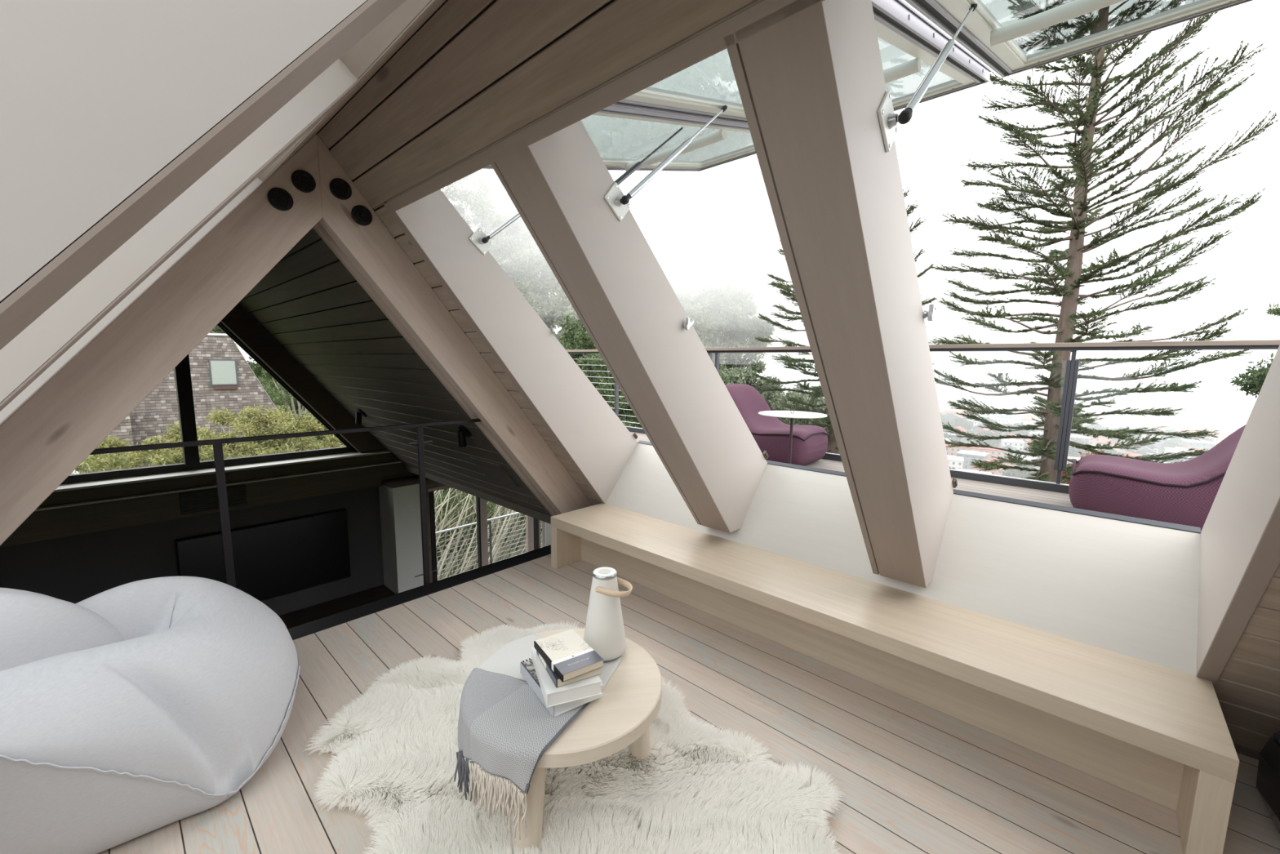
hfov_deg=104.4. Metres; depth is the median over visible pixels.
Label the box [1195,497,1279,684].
trim
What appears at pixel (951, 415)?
tree
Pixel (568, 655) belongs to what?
book
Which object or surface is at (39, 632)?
cushion
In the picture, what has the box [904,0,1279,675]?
window
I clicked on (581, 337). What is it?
shrub
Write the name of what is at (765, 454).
latch
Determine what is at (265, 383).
bush
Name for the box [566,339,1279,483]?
deck railing
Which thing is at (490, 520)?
balcony railing
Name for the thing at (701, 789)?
sheepskin rug
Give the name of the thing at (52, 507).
trim
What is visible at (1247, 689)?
wall
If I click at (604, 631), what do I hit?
jug
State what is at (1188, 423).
house
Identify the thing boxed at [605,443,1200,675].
windowsill
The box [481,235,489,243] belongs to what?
socket
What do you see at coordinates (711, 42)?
trim
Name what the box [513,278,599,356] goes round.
eucalyptus tree
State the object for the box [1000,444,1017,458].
house
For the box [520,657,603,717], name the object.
book
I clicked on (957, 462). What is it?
house
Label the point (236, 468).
trim ledge
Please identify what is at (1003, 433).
house
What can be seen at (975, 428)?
house
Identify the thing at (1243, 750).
baseboard
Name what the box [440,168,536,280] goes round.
eucalyptus tree
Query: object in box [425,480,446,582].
doors
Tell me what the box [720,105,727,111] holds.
socket
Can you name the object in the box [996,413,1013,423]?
house
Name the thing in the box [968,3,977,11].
socket
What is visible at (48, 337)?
trim
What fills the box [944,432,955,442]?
house
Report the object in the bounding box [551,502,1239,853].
bench
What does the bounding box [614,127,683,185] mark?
gas strut
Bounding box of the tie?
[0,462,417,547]
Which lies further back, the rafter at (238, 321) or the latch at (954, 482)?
the rafter at (238, 321)
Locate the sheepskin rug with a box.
[304,620,845,853]
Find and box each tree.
[210,324,273,384]
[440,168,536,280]
[484,210,559,326]
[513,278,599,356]
[659,263,697,306]
[680,300,728,371]
[683,276,774,373]
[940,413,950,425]
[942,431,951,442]
[943,412,960,422]
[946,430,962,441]
[948,417,971,432]
[958,417,973,431]
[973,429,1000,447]
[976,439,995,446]
[980,416,996,424]
[982,423,1002,435]
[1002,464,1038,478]
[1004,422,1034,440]
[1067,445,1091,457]
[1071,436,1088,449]
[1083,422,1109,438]
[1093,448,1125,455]
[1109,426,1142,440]
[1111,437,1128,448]
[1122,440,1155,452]
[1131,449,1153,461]
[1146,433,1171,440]
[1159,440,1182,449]
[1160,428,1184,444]
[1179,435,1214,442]
[1263,302,1279,319]
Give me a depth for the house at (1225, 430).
439.19 m
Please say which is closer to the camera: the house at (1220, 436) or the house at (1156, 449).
the house at (1156, 449)
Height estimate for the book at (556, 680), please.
0.028 m
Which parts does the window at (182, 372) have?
frame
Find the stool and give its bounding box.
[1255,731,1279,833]
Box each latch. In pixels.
[682,317,693,329]
[763,450,768,458]
[923,304,936,320]
[951,477,957,488]
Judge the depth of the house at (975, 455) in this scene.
305.18 m
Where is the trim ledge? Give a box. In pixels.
[53,450,391,492]
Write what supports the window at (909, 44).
in the wall
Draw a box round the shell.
[243,0,614,319]
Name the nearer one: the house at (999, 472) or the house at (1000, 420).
the house at (999, 472)
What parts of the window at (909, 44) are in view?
pane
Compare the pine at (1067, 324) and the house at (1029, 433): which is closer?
the pine at (1067, 324)
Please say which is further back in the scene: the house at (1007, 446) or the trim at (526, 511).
the house at (1007, 446)
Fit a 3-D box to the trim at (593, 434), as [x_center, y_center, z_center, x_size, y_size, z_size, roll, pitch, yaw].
[-0.671,-0.432,3.419,0.030,2.207,1.918,7,10,42]
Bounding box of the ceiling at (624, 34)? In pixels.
[239,0,757,516]
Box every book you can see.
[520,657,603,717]
[531,646,601,707]
[533,628,603,681]
[536,650,600,687]
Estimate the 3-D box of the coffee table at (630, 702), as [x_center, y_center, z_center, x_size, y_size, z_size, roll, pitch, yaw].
[-0.261,1.077,1.766,0.672,0.393,0.672,0,7,-4]
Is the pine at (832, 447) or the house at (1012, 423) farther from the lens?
the house at (1012, 423)
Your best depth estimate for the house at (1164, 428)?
459.25 m
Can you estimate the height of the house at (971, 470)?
8.500 m
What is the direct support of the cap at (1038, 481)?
on the kerb
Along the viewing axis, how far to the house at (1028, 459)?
306.15 m
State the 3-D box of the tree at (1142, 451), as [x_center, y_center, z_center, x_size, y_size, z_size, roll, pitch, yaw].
[334.674,20.076,331.650,12.039,9.685,11.756,7,10,42]
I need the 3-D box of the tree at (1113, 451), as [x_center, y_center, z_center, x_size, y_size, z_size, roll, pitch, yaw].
[303.706,19.234,321.572,16.690,13.427,16.298,7,10,42]
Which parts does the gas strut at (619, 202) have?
mounting plate, rod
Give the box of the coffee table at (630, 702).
[513,628,662,853]
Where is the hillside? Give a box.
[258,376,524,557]
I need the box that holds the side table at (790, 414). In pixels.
[758,405,826,463]
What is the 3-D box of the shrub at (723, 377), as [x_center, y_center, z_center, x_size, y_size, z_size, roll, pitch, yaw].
[3.743,3.218,35.618,7.835,15.128,7.125,-2,8,-17]
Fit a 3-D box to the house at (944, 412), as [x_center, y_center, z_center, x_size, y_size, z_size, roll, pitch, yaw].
[367.098,-13.425,588.201,38.600,11.000,14.600,5,9,31]
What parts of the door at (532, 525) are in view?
frame, frame, frame, frame, frame, frame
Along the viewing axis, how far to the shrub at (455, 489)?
17.46 m
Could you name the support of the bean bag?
on the floor
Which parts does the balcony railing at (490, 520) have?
handrail, post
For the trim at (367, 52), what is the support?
attached to the shell
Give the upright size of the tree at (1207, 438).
14.645 m
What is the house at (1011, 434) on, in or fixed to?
on the city
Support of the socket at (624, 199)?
attached to the gas strut at (619, 202)
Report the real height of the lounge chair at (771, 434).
0.707 m
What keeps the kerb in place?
attached to the deck
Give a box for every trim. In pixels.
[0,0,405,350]
[0,58,363,411]
[0,177,262,423]
[33,460,401,511]
[257,0,437,182]
[287,544,551,639]
[388,0,824,211]
[395,189,637,503]
[403,464,551,524]
[487,120,767,533]
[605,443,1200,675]
[637,440,1200,533]
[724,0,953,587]
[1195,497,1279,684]
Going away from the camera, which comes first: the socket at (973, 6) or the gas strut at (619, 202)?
the socket at (973, 6)
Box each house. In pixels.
[71,333,284,474]
[938,404,966,411]
[939,410,969,417]
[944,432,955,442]
[945,444,1003,462]
[946,454,964,469]
[954,426,966,439]
[956,449,988,470]
[956,468,991,474]
[965,416,1011,426]
[966,418,982,430]
[972,422,984,434]
[972,460,998,475]
[974,427,994,434]
[978,412,1020,421]
[990,457,1017,475]
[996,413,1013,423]
[998,428,1008,435]
[1000,433,1023,443]
[1000,438,1024,454]
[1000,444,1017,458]
[1010,422,1027,425]
[1011,421,1031,424]
[1013,454,1037,465]
[1018,417,1032,425]
[1023,413,1036,423]
[1024,439,1038,450]
[1028,431,1043,439]
[1066,456,1080,464]
[1070,434,1090,444]
[1083,420,1114,430]
[1088,434,1103,444]
[1091,414,1139,426]
[1096,437,1119,451]
[1116,451,1142,457]
[1120,422,1139,429]
[1133,445,1156,461]
[1137,420,1155,431]
[1142,417,1198,426]
[1142,435,1169,451]
[1146,424,1210,435]
[1146,443,1158,454]
[1154,452,1184,462]
[1164,447,1193,460]
[1174,446,1204,451]
[1175,430,1231,445]
[1179,439,1215,450]
[1191,423,1210,429]
[1206,422,1225,431]
[1216,428,1235,433]
[1233,425,1243,430]
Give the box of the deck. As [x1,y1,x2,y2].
[630,431,1073,507]
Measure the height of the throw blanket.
0.317 m
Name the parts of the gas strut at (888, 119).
mounting plate, rod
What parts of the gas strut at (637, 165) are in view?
rod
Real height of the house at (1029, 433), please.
11.000 m
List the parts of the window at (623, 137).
pane, sash frame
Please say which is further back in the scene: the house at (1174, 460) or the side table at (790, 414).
the house at (1174, 460)
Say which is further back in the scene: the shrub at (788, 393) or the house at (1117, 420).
the house at (1117, 420)
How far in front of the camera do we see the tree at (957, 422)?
458.69 m
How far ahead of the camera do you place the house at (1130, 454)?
323.80 m
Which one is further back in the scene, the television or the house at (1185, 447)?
the house at (1185, 447)
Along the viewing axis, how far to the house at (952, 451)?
326.06 m
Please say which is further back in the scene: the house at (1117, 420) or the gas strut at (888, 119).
the house at (1117, 420)
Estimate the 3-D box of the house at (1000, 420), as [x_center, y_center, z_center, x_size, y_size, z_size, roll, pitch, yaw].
[369.115,-5.535,526.940,38.600,11.000,14.600,7,10,42]
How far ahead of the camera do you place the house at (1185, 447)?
351.09 m
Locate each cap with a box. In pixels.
[267,187,293,210]
[291,169,315,192]
[328,177,351,199]
[351,204,372,226]
[381,475,433,488]
[625,426,1069,485]
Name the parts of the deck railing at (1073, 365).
post, post, under rail, post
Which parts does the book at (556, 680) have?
spine panel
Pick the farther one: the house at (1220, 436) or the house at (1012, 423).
the house at (1012, 423)
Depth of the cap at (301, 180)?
2.48 m
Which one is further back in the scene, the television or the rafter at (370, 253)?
the television
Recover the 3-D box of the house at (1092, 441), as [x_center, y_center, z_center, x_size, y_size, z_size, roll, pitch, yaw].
[377.459,9.620,413.566,12.800,10.020,11.800,-6,10,-41]
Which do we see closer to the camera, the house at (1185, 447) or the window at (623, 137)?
the window at (623, 137)
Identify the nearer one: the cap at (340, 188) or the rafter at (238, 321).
the cap at (340, 188)
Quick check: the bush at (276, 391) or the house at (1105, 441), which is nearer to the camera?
the bush at (276, 391)
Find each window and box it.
[60,321,357,484]
[482,106,755,171]
[609,0,991,124]
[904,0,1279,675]
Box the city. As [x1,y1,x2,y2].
[777,384,1254,475]
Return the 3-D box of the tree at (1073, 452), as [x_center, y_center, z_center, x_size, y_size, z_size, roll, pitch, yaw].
[273.825,17.898,315.288,21.395,17.212,20.892,7,10,42]
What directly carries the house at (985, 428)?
on the city
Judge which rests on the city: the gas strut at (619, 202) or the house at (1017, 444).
the house at (1017, 444)
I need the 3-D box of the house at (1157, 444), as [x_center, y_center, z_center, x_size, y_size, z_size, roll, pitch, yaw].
[404.730,12.498,389.956,14.600,11.000,13.600,7,10,42]
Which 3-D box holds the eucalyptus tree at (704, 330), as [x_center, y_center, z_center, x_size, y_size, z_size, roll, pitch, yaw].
[3.273,-2.086,61.815,14.736,27.182,14.603,-6,10,-44]
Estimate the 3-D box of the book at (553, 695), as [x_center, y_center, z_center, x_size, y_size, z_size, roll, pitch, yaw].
[-0.253,0.814,1.665,0.175,0.044,0.270,-2,8,-22]
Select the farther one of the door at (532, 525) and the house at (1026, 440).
the house at (1026, 440)
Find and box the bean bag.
[0,576,300,853]
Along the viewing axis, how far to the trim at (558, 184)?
2.37 m
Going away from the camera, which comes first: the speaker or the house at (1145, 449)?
the speaker
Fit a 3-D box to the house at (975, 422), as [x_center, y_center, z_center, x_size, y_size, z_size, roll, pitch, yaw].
[336.659,-2.358,499.046,12.600,11.000,13.600,7,10,42]
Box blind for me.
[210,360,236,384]
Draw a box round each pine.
[750,165,937,453]
[928,10,1279,484]
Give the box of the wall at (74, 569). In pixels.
[0,486,384,616]
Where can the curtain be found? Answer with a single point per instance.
(546, 527)
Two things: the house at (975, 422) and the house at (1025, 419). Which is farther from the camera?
the house at (1025, 419)
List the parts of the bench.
panel, panel, panel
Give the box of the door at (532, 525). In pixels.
[427,485,540,582]
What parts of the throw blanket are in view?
charcoal panel, herringbone panel, pale panel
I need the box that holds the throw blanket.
[453,634,622,839]
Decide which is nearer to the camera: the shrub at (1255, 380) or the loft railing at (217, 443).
the loft railing at (217, 443)
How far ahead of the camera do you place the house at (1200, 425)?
481.17 m
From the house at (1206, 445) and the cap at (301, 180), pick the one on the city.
the house at (1206, 445)
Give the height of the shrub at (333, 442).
6.026 m
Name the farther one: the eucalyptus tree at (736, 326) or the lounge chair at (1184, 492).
the eucalyptus tree at (736, 326)
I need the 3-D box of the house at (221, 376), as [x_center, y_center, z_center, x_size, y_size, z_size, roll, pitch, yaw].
[-15.741,1.569,16.678,7.040,9.250,9.225,7,10,42]
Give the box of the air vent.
[178,484,247,514]
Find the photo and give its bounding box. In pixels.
[522,659,539,684]
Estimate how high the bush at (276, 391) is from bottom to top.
8.067 m
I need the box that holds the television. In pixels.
[175,508,351,601]
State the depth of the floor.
1.94 m
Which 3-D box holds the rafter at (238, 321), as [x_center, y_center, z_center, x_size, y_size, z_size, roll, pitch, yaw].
[-4.513,-0.575,6.849,0.250,2.980,2.252,7,10,42]
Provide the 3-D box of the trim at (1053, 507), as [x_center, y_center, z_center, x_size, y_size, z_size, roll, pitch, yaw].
[1.162,0.302,3.135,3.180,0.072,0.044,7,10,42]
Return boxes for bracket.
[552,324,561,334]
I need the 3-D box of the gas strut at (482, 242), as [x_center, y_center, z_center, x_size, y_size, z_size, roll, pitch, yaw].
[-0.690,-1.410,3.155,0.820,0.695,0.073,-6,10,-42]
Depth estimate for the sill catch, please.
4.13 m
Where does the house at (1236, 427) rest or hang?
on the city
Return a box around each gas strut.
[469,212,520,254]
[604,105,727,221]
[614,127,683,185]
[877,3,977,152]
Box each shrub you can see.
[62,426,249,484]
[146,404,328,472]
[266,434,351,457]
[434,488,542,578]
[558,315,636,422]
[575,353,641,427]
[719,365,728,376]
[720,373,730,384]
[723,359,794,422]
[776,384,839,453]
[776,390,839,453]
[1060,448,1129,484]
[1228,352,1273,398]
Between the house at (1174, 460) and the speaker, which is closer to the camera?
the speaker
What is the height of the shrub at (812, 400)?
15.890 m
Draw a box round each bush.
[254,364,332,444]
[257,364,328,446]
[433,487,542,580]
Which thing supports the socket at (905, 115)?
attached to the gas strut at (888, 119)
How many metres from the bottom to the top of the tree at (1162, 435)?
13.037 m
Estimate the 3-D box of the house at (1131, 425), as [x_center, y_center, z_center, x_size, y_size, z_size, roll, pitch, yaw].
[476.683,1.382,483.516,12.600,11.000,13.600,7,10,42]
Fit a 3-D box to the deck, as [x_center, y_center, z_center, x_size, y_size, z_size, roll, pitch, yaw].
[1.090,0.411,4.364,10.600,0.100,1.630,7,10,42]
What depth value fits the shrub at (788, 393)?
57.75 m
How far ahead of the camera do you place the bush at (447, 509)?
13.53 m
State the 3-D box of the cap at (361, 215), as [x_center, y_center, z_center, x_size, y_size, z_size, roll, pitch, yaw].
[-1.505,-1.146,2.688,0.014,0.104,0.104,7,10,42]
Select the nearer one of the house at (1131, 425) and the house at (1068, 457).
the house at (1068, 457)
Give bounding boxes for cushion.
[0,587,124,671]
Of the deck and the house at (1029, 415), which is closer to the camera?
the deck
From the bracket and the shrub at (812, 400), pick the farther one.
the shrub at (812, 400)
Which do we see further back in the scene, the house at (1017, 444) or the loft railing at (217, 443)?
the house at (1017, 444)
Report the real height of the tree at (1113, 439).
10.373 m
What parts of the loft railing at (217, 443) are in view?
post, rail, post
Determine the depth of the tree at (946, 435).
374.28 m
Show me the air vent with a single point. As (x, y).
(196, 501)
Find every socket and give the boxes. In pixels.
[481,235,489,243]
[620,194,631,204]
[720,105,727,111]
[897,108,912,124]
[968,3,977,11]
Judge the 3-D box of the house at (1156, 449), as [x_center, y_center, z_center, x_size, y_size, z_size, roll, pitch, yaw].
[371.333,16.283,363.591,9.800,9.380,12.800,5,9,31]
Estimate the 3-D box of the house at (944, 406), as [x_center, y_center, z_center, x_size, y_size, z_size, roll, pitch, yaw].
[417.440,-23.395,670.734,38.600,11.000,14.600,7,10,42]
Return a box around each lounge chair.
[724,383,828,465]
[1068,424,1245,531]
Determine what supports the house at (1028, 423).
on the city
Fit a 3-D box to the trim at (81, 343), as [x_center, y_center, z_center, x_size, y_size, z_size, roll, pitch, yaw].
[-2.340,-0.223,1.630,0.030,2.207,1.918,7,10,42]
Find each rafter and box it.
[0,133,322,545]
[220,302,386,453]
[312,133,592,515]
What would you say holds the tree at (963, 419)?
on the city
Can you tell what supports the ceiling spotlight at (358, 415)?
attached to the ceiling at (624, 34)
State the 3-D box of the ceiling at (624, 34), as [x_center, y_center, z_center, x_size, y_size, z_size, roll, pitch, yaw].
[-1.465,-0.311,4.001,8.405,2.731,2.198,7,10,42]
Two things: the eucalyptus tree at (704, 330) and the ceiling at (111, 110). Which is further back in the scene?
the eucalyptus tree at (704, 330)
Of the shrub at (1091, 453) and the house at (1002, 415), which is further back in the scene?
the house at (1002, 415)
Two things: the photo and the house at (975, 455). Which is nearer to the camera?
the photo
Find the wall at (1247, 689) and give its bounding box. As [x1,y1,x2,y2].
[1212,564,1279,751]
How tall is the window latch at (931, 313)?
0.062 m
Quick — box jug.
[583,566,632,662]
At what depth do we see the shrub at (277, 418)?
10.38 m
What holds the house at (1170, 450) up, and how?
on the city
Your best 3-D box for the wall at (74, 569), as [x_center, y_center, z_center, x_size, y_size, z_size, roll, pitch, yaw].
[-5.852,2.234,5.826,0.200,2.340,5.350,7,10,42]
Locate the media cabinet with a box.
[279,584,395,628]
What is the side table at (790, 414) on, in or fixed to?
on the deck
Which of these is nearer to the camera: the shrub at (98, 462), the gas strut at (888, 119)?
the gas strut at (888, 119)
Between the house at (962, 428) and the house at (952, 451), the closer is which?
the house at (952, 451)
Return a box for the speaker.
[378,483,423,594]
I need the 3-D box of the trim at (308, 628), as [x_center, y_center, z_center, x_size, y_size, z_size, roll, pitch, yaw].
[-1.721,1.236,2.959,0.158,0.253,4.160,7,10,42]
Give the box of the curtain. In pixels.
[542,520,551,546]
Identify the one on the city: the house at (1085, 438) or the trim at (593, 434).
the house at (1085, 438)
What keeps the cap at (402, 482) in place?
on the speaker
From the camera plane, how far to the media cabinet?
7.02 m
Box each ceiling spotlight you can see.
[355,408,367,424]
[457,424,471,447]
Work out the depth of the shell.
1.85 m
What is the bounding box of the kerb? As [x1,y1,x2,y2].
[626,426,1069,493]
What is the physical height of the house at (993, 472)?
10.020 m
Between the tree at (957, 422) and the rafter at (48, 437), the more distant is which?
the tree at (957, 422)
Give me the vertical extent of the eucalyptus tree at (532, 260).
35.178 m
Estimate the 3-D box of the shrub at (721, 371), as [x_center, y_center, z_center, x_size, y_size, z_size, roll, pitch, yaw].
[7.822,2.067,57.911,18.308,18.965,16.178,-4,9,-34]
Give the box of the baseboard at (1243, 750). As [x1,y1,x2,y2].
[1233,742,1260,759]
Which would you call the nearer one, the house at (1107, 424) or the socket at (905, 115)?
the socket at (905, 115)
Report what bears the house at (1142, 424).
on the city
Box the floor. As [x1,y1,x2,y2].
[97,554,1279,853]
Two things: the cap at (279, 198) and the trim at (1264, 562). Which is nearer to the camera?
the trim at (1264, 562)
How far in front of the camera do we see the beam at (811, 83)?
1.50 m
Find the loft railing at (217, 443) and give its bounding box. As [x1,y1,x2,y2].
[89,418,481,589]
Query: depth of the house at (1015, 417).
582.25 m
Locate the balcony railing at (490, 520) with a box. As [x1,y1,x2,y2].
[435,511,542,580]
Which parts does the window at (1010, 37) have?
pane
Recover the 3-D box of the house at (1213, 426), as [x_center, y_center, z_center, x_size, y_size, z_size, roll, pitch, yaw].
[588.780,0.175,507.640,11.800,10.020,12.800,7,10,42]
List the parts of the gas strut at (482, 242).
mounting plate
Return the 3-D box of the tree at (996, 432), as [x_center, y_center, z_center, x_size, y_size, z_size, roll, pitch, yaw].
[316.297,3.194,445.590,17.417,14.012,17.008,7,10,42]

